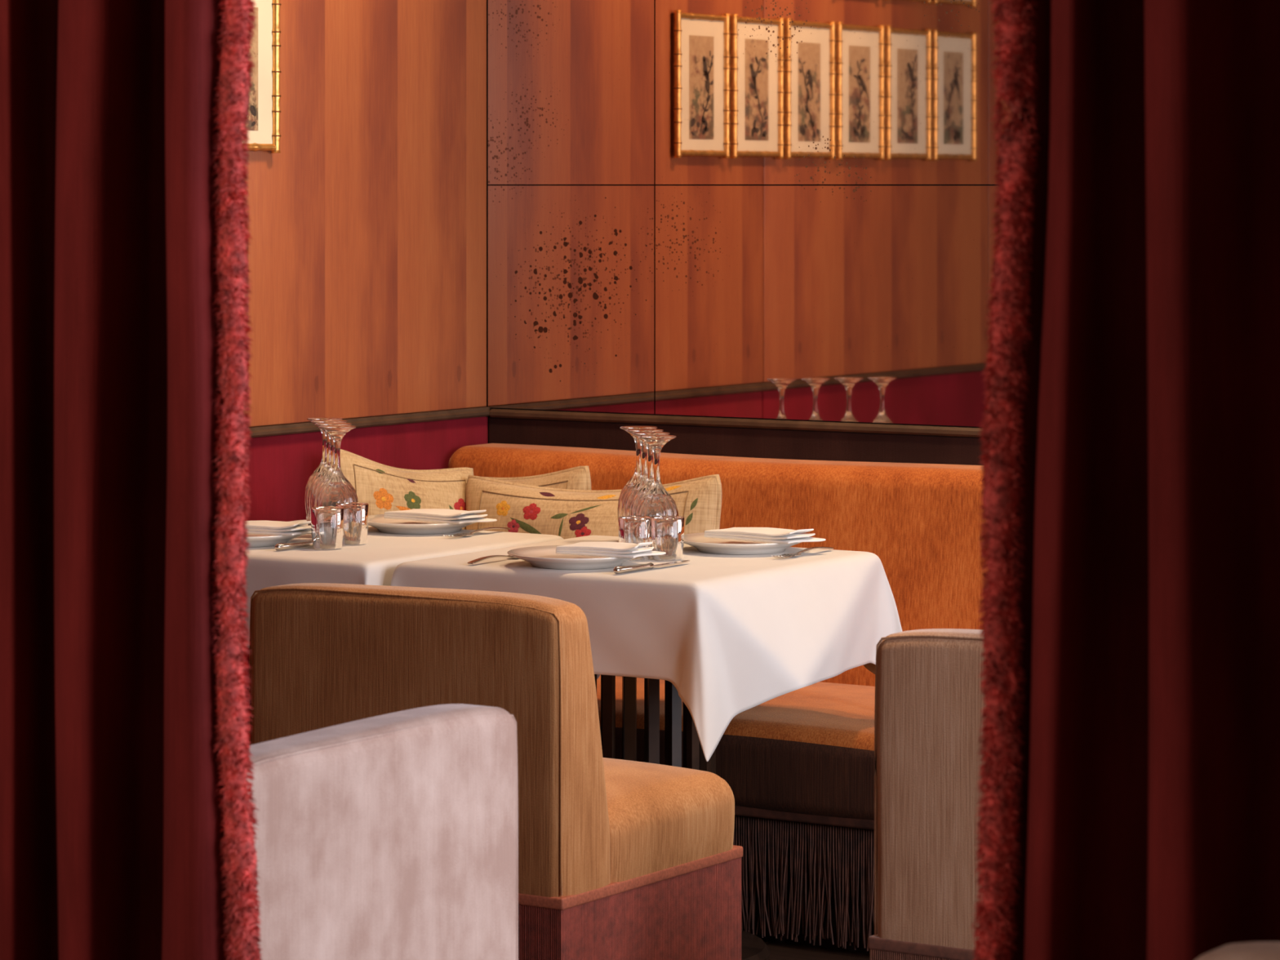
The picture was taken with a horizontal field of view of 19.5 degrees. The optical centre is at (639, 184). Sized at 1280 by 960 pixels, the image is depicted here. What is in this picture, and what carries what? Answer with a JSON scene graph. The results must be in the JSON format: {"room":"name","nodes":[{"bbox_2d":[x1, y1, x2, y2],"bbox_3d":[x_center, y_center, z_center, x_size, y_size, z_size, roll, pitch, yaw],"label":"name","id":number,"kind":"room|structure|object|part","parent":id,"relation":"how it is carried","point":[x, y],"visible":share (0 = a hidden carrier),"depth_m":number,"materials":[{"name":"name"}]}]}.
{"room":"restaurant","nodes":[
{"label":"restaurant","id":0,"kind":"room"},
{"bbox_2d":[240,0,488,744],"bbox_3d":[-1.982,0.155,6.047,0.120,2.600,6.100,0,0,33],"label":"wall","id":1,"kind":"structure","parent":0,"point":[367,258],"depth_m":8.11,"materials":[{"name":"wood"}]},
{"bbox_2d":[242,0,280,153],"bbox_3d":[-0.827,-0.248,7.715,0.026,0.363,0.252,0,0,33],"label":"framed print","id":2,"kind":"object","parent":1,"relation":"attached to","point":[264,117],"visible":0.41,"depth_m":7.79,"materials":[{"name":"beige paper"}]},
{"bbox_3d":[-0.828,-0.079,7.715,0.018,0.018,0.238,0,0,33],"label":"frame rail","id":3,"kind":"part","parent":2,"relation":"part of","materials":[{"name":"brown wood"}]},
{"bbox_3d":[-0.688,0.951,7.980,0.018,0.848,1.243,0,0,33],"label":"dado panel","id":4,"kind":"part","parent":1,"relation":"part of","materials":[{"name":"red paint"}]},
{"bbox_3d":[-0.690,-0.320,7.976,0.020,1.649,1.233,0,0,33],"label":"wood panel","id":5,"kind":"part","parent":1,"relation":"part of","materials":[{"name":"brown wood"}]},
{"bbox_2d":[245,406,491,437],"bbox_3d":[-1.343,0.515,6.942,0.031,0.021,3.697,0,0,33],"label":"trim","id":6,"kind":"structure","parent":1,"relation":"attached to","point":[361,422],"depth_m":8.14,"materials":[{"name":"brown wood"}]},
{"bbox_2d":[486,0,1020,465],"bbox_3d":[1.863,0.155,7.141,5.420,2.600,0.112,0,0,33],"label":"wall","id":7,"kind":"structure","parent":0,"point":[754,209],"depth_m":8.13,"materials":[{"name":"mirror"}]},
{"bbox_3d":[-0.155,-0.572,8.372,0.448,1.142,0.011,0,0,33],"label":"mirror panel","id":8,"kind":"part","parent":7,"relation":"part of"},
{"bbox_3d":[-0.155,0.254,8.372,0.448,0.505,0.011,0,0,33],"label":"mirror panel","id":9,"kind":"part","parent":7,"relation":"part of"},
{"bbox_2d":[489,408,984,437],"bbox_3d":[1.048,0.519,7.599,3.287,0.020,0.020,0,0,33],"label":"shelf","id":10,"kind":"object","parent":7,"relation":"attached to","point":[957,431],"depth_m":8.12,"materials":[{"name":"brown wood"}]},
{"bbox_3d":[1.045,0.943,7.606,3.298,0.825,0.009,0,0,33],"label":"dado panel","id":11,"kind":"part","parent":7,"relation":"part of","materials":[{"name":"brown fabric"}]},
{"bbox_3d":[0.435,0.254,7.995,0.946,0.505,0.011,0,0,33],"label":"mirror panel","id":12,"kind":"part","parent":7,"relation":"part of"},
{"bbox_3d":[0.435,-0.572,7.995,0.946,1.142,0.011,0,0,33],"label":"mirror panel","id":13,"kind":"part","parent":7,"relation":"part of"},
{"bbox_2d":[762,939,870,959],"bbox_3d":[-0.452,1.485,3.288,6.632,0.060,9.100,0,0,33],"label":"floor","id":14,"kind":"structure","parent":0,"point":[779,950],"depth_m":7.05,"materials":[{"name":"brown wood"}]},
{"bbox_2d":[246,703,518,959],"bbox_3d":[-0.565,1.071,4.858,0.563,0.768,0.658,0,0,33],"label":"slipper chair","id":15,"kind":"object","parent":14,"relation":"on","point":[393,836],"visible":0.63,"depth_m":4.73,"materials":[{"name":"beige fabric"}]},
{"bbox_2d":[248,582,742,959],"bbox_3d":[-0.247,1.061,6.373,0.658,0.788,0.563,0,0,33],"label":"slipper chair","id":16,"kind":"object","parent":14,"relation":"on","point":[619,859],"visible":0.56,"depth_m":6.12,"materials":[{"name":"fabric"}]},
{"bbox_3d":[-0.351,0.919,6.210,0.650,0.502,0.173,0,0,33],"label":"backrest","id":17,"kind":"part","parent":16,"relation":"part of","materials":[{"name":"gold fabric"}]},
{"bbox_3d":[-0.212,1.089,6.428,0.658,0.200,0.430,0,0,33],"label":"seat","id":18,"kind":"part","parent":16,"relation":"part of","materials":[{"name":"orange fabric"}]},
{"bbox_2d":[594,674,770,959],"bbox_3d":[0.001,1.083,7.019,0.632,0.744,0.632,0,0,33],"label":"pedestal table","id":19,"kind":"object","parent":14,"relation":"on","point":[753,947],"visible":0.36,"depth_m":6.89,"materials":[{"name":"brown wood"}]},
{"bbox_2d":[390,535,902,761],"bbox_3d":[0.055,0.855,6.999,0.795,0.309,0.775,0,0,33],"label":"tablecloth","id":20,"kind":"object","parent":19,"relation":"on","point":[733,634],"visible":0.62,"depth_m":6.67,"materials":[{"name":"white fabric"}]},
{"bbox_2d":[467,555,515,564],"bbox_3d":[-0.258,0.693,6.939,0.025,0.010,0.212,0,0,31],"label":"fork","id":21,"kind":"object","parent":20,"relation":"on","point":[475,561],"visible":0.7,"depth_m":6.89,"materials":[{"name":"metal"}]},
{"bbox_2d":[506,545,635,569],"bbox_3d":[-0.117,0.687,6.857,0.256,0.024,0.256,0,0,33],"label":"dinner plate","id":22,"kind":"object","parent":20,"relation":"on","point":[542,557],"visible":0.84,"depth_m":6.79,"materials":[{"name":"white ceramic"}]},
{"bbox_2d":[555,542,666,558],"bbox_3d":[-0.052,0.664,6.810,0.180,0.023,0.100,0,0,27],"label":"folded napkin","id":23,"kind":"object","parent":22,"relation":"on","point":[611,549],"visible":1,"depth_m":6.78,"materials":[{"name":"white fabric"}]},
{"bbox_2d":[617,515,651,560],"bbox_3d":[-0.009,0.660,6.962,0.064,0.078,0.064,0,0,33],"label":"tumbler","id":24,"kind":"object","parent":20,"relation":"on","point":[632,529],"visible":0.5,"depth_m":6.94,"materials":[{"name":"clear glass"}]},
{"bbox_2d":[617,426,657,517],"bbox_3d":[-0.002,0.588,7.315,0.085,0.224,0.085,0,0,16],"label":"wine glass","id":25,"kind":"object","parent":20,"relation":"on","point":[634,478],"visible":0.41,"depth_m":7.31,"materials":[{"name":"clear glass"}]},
{"bbox_2d":[622,428,663,515],"bbox_3d":[0.009,0.588,7.226,0.085,0.224,0.085,0,0,19],"label":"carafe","id":26,"kind":"object","parent":20,"relation":"on","point":[643,476],"visible":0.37,"depth_m":7.22,"materials":[{"name":"clear glass"}]},
{"bbox_2d":[628,431,670,515],"bbox_3d":[0.021,0.588,7.138,0.085,0.224,0.084,0,0,-26],"label":"wine glass","id":27,"kind":"object","parent":20,"relation":"on","point":[644,488],"visible":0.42,"depth_m":7.13,"materials":[{"name":"clear glass"}]},
{"bbox_2d":[613,560,689,573],"bbox_3d":[0.025,0.693,6.785,0.016,0.014,0.247,0,0,34],"label":"table knife","id":28,"kind":"object","parent":20,"relation":"on","point":[623,569],"visible":1,"depth_m":6.74,"materials":[{"name":"metal"}]},
{"bbox_3d":[-0.011,0.693,6.733,0.014,0.014,0.121,0,0,34],"label":"handle","id":29,"kind":"part","parent":28,"relation":"part of","materials":[{"name":"metal"}]},
{"bbox_3d":[0.058,0.695,6.835,0.016,0.002,0.128,0,0,34],"label":"blade","id":30,"kind":"part","parent":28,"relation":"part of","materials":[{"name":"metal"}]},
{"bbox_2d":[635,435,678,551],"bbox_3d":[0.032,0.588,7.049,0.085,0.224,0.085,0,0,11],"label":"wine glass","id":31,"kind":"object","parent":20,"relation":"on","point":[656,501],"visible":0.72,"depth_m":7.03,"materials":[{"name":"clear glass"}]},
{"bbox_2d":[650,515,684,560],"bbox_3d":[0.051,0.660,6.962,0.064,0.078,0.064,0,0,33],"label":"tumbler","id":32,"kind":"object","parent":20,"relation":"on","point":[667,531],"visible":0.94,"depth_m":6.94,"materials":[{"name":"clear glass"}]},
{"bbox_2d":[684,532,801,554],"bbox_3d":[0.194,0.687,7.130,0.256,0.024,0.256,0,0,33],"label":"dinner plate","id":33,"kind":"object","parent":20,"relation":"on","point":[702,544],"visible":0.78,"depth_m":7.05,"materials":[{"name":"white ceramic"}]},
{"bbox_2d":[703,527,825,543],"bbox_3d":[0.238,0.664,7.097,0.220,0.023,0.100,0,0,38],"label":"folded napkin","id":34,"kind":"object","parent":33,"relation":"on","point":[767,535],"visible":1,"depth_m":7.07,"materials":[{"name":"white fabric"}]},
{"bbox_2d":[771,546,833,557],"bbox_3d":[0.310,0.693,7.042,0.025,0.010,0.212,0,0,31],"label":"fork","id":35,"kind":"object","parent":20,"relation":"on","point":[787,555],"visible":1,"depth_m":7.02,"materials":[{"name":"metal"}]},
{"bbox_3d":[0.329,0.693,7.073,0.014,0.009,0.140,0,0,31],"label":"handle","id":36,"kind":"part","parent":35,"relation":"part of","materials":[{"name":"metal"}]},
{"bbox_3d":[0.001,1.437,7.019,0.490,0.036,0.490,0,0,33],"label":"foot plate","id":37,"kind":"part","parent":19,"relation":"part of","materials":[{"name":"brown wood"}]},
{"bbox_2d":[448,443,988,953],"bbox_3d":[0.522,1.020,7.420,2.619,0.871,0.864,0,0,33],"label":"banquette","id":38,"kind":"object","parent":14,"relation":"on","point":[798,766],"visible":0.2,"depth_m":7.58,"materials":[{"name":"orange fabric"}]},
{"bbox_2d":[340,448,473,529],"bbox_3d":[-0.518,0.783,7.972,0.444,0.451,0.161,0,0,-40],"label":"cushion","id":39,"kind":"object","parent":38,"relation":"on","point":[384,488],"visible":0.27,"depth_m":7.94,"materials":[{"name":"beige fabric"}]},
{"bbox_2d":[483,466,591,489],"bbox_3d":[-0.284,0.816,8.155,0.457,0.418,0.141,0,0,36],"label":"cushion","id":40,"kind":"object","parent":38,"relation":"on","point":[578,477],"visible":0.11,"depth_m":8.07,"materials":[{"name":"beige fabric"}]},
{"bbox_2d":[465,474,722,538],"bbox_3d":[-0.106,0.814,7.889,0.660,0.426,0.181,0,0,36],"label":"cushion","id":41,"kind":"object","parent":38,"relation":"on","point":[566,513],"visible":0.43,"depth_m":7.88,"materials":[{"name":"beige fabric"}]},
{"bbox_3d":[0.683,0.871,7.687,2.596,0.574,0.241,0,0,33],"label":"backrest","id":42,"kind":"part","parent":38,"relation":"part of","materials":[{"name":"orange fabric"}]},
{"bbox_3d":[0.474,1.107,7.360,2.596,0.172,0.700,0,0,33],"label":"seat","id":43,"kind":"part","parent":38,"relation":"part of","materials":[{"name":"orange fabric"}]},
{"bbox_2d":[868,628,986,959],"bbox_3d":[0.772,1.061,5.721,0.658,0.788,0.563,0,0,33],"label":"slipper chair","id":44,"kind":"object","parent":14,"relation":"on","point":[928,705],"visible":0.35,"depth_m":5.61,"materials":[{"name":"beige fabric"}]},
{"bbox_2d":[1195,942,1279,959],"bbox_3d":[0.636,1.059,2.930,0.658,0.791,0.563,0,0,33],"label":"slipper chair","id":45,"kind":"object","parent":14,"relation":"on","point":[1248,950],"visible":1,"depth_m":3.25,"materials":[{"name":"beige fabric"}]},
{"bbox_3d":[-0.605,1.083,7.362,0.632,0.744,0.632,0,0,33],"label":"pedestal table","id":46,"kind":"object","parent":14,"relation":"on","visible":0},
{"bbox_2d":[239,520,564,648],"bbox_3d":[-0.614,0.848,7.350,0.704,0.295,0.738,0,0,33],"label":"tablecloth","id":47,"kind":"object","parent":46,"relation":"on","point":[374,562],"visible":0.25,"depth_m":7.05,"materials":[{"name":"white fabric"}]},
{"bbox_2d":[246,533,305,546],"bbox_3d":[-0.771,0.687,7.272,0.256,0.024,0.256,0,0,33],"label":"dinner plate","id":48,"kind":"object","parent":47,"relation":"on","point":[255,540],"visible":0.34,"depth_m":7.19,"materials":[{"name":"white ceramic"}]},
{"bbox_2d":[244,520,311,535],"bbox_3d":[-0.729,0.664,7.246,0.220,0.023,0.100,0,0,26],"label":"folded napkin","id":49,"kind":"object","parent":48,"relation":"on","point":[258,527],"visible":0.49,"depth_m":7.20,"materials":[{"name":"white fabric"}]},
{"bbox_2d":[274,540,312,550],"bbox_3d":[-0.624,0.693,7.212,0.016,0.014,0.247,0,0,34],"label":"table knife","id":50,"kind":"object","parent":47,"relation":"on","point":[283,546],"visible":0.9,"depth_m":7.14,"materials":[{"name":"metal"}]},
{"bbox_2d":[304,417,342,525],"bbox_3d":[-0.641,0.588,7.587,0.085,0.224,0.084,0,0,-27],"label":"wine glass","id":51,"kind":"object","parent":47,"relation":"on","point":[320,468],"visible":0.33,"depth_m":7.58,"materials":[{"name":"clear glass"}]},
{"bbox_2d":[311,506,344,549],"bbox_3d":[-0.601,0.660,7.167,0.064,0.078,0.064,0,0,33],"label":"tumbler","id":52,"kind":"object","parent":47,"relation":"on","point":[326,522],"visible":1,"depth_m":7.14,"materials":[{"name":"clear glass"}]},
{"bbox_2d":[307,419,347,524],"bbox_3d":[-0.626,0.588,7.502,0.085,0.224,0.085,0,0,-40],"label":"wine glass","id":53,"kind":"object","parent":47,"relation":"on","point":[324,471],"visible":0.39,"depth_m":7.49,"materials":[{"name":"clear glass"}]},
{"bbox_2d":[311,422,351,507],"bbox_3d":[-0.611,0.588,7.417,0.085,0.224,0.085,0,0,-16],"label":"wine glass","id":54,"kind":"object","parent":47,"relation":"on","point":[328,474],"visible":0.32,"depth_m":7.41,"materials":[{"name":"clear glass"}]},
{"bbox_2d":[316,425,358,506],"bbox_3d":[-0.596,0.588,7.332,0.085,0.224,0.085,0,0,-36],"label":"wine glass","id":55,"kind":"object","parent":47,"relation":"on","point":[337,489],"visible":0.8,"depth_m":7.31,"materials":[{"name":"clear glass"}]},
{"bbox_2d":[335,502,368,545],"bbox_3d":[-0.561,0.660,7.256,0.064,0.078,0.064,0,0,33],"label":"tumbler","id":56,"kind":"object","parent":47,"relation":"on","point":[356,513],"visible":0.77,"depth_m":7.23,"materials":[{"name":"clear glass"}]},
{"bbox_2d":[368,514,475,534],"bbox_3d":[-0.446,0.687,7.539,0.256,0.024,0.256,0,0,33],"label":"dinner plate","id":57,"kind":"object","parent":47,"relation":"on","point":[384,525],"visible":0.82,"depth_m":7.46,"materials":[{"name":"white ceramic"}]},
{"bbox_2d":[383,508,497,524],"bbox_3d":[-0.402,0.664,7.507,0.220,0.023,0.100,0,0,37],"label":"folded napkin","id":58,"kind":"object","parent":57,"relation":"on","point":[432,515],"visible":1,"depth_m":7.47,"materials":[{"name":"white fabric"}]},
{"bbox_2d":[442,527,510,537],"bbox_3d":[-0.324,0.693,7.448,0.025,0.010,0.212,0,0,33],"label":"fork","id":59,"kind":"object","parent":47,"relation":"on","point":[461,535],"visible":1,"depth_m":7.43,"materials":[{"name":"metal"}]},
{"bbox_3d":[-0.305,0.693,7.479,0.014,0.009,0.140,0,0,33],"label":"handle","id":60,"kind":"part","parent":59,"relation":"part of","materials":[{"name":"metal"}]},
{"bbox_3d":[0.205,-1.185,4.529,5.400,0.080,6.300,0,0,33],"label":"ceiling","id":61,"kind":"structure","parent":0,"visible":0},
{"bbox_2d":[0,0,262,959],"bbox_3d":[-0.752,0.151,4.285,0.796,2.585,0.134,0,0,33],"label":"curtain","id":62,"kind":"object","parent":61,"relation":"hanging from","point":[126,818],"visible":1,"depth_m":4.15,"materials":[{"name":"fabric"}]},
{"bbox_2d":[970,0,1279,959],"bbox_3d":[0.597,0.151,3.442,0.649,2.585,0.150,0,0,33],"label":"curtain","id":63,"kind":"object","parent":61,"relation":"hanging from","point":[1130,810],"visible":1,"depth_m":3.52,"materials":[{"name":"fabric"}]}
]}

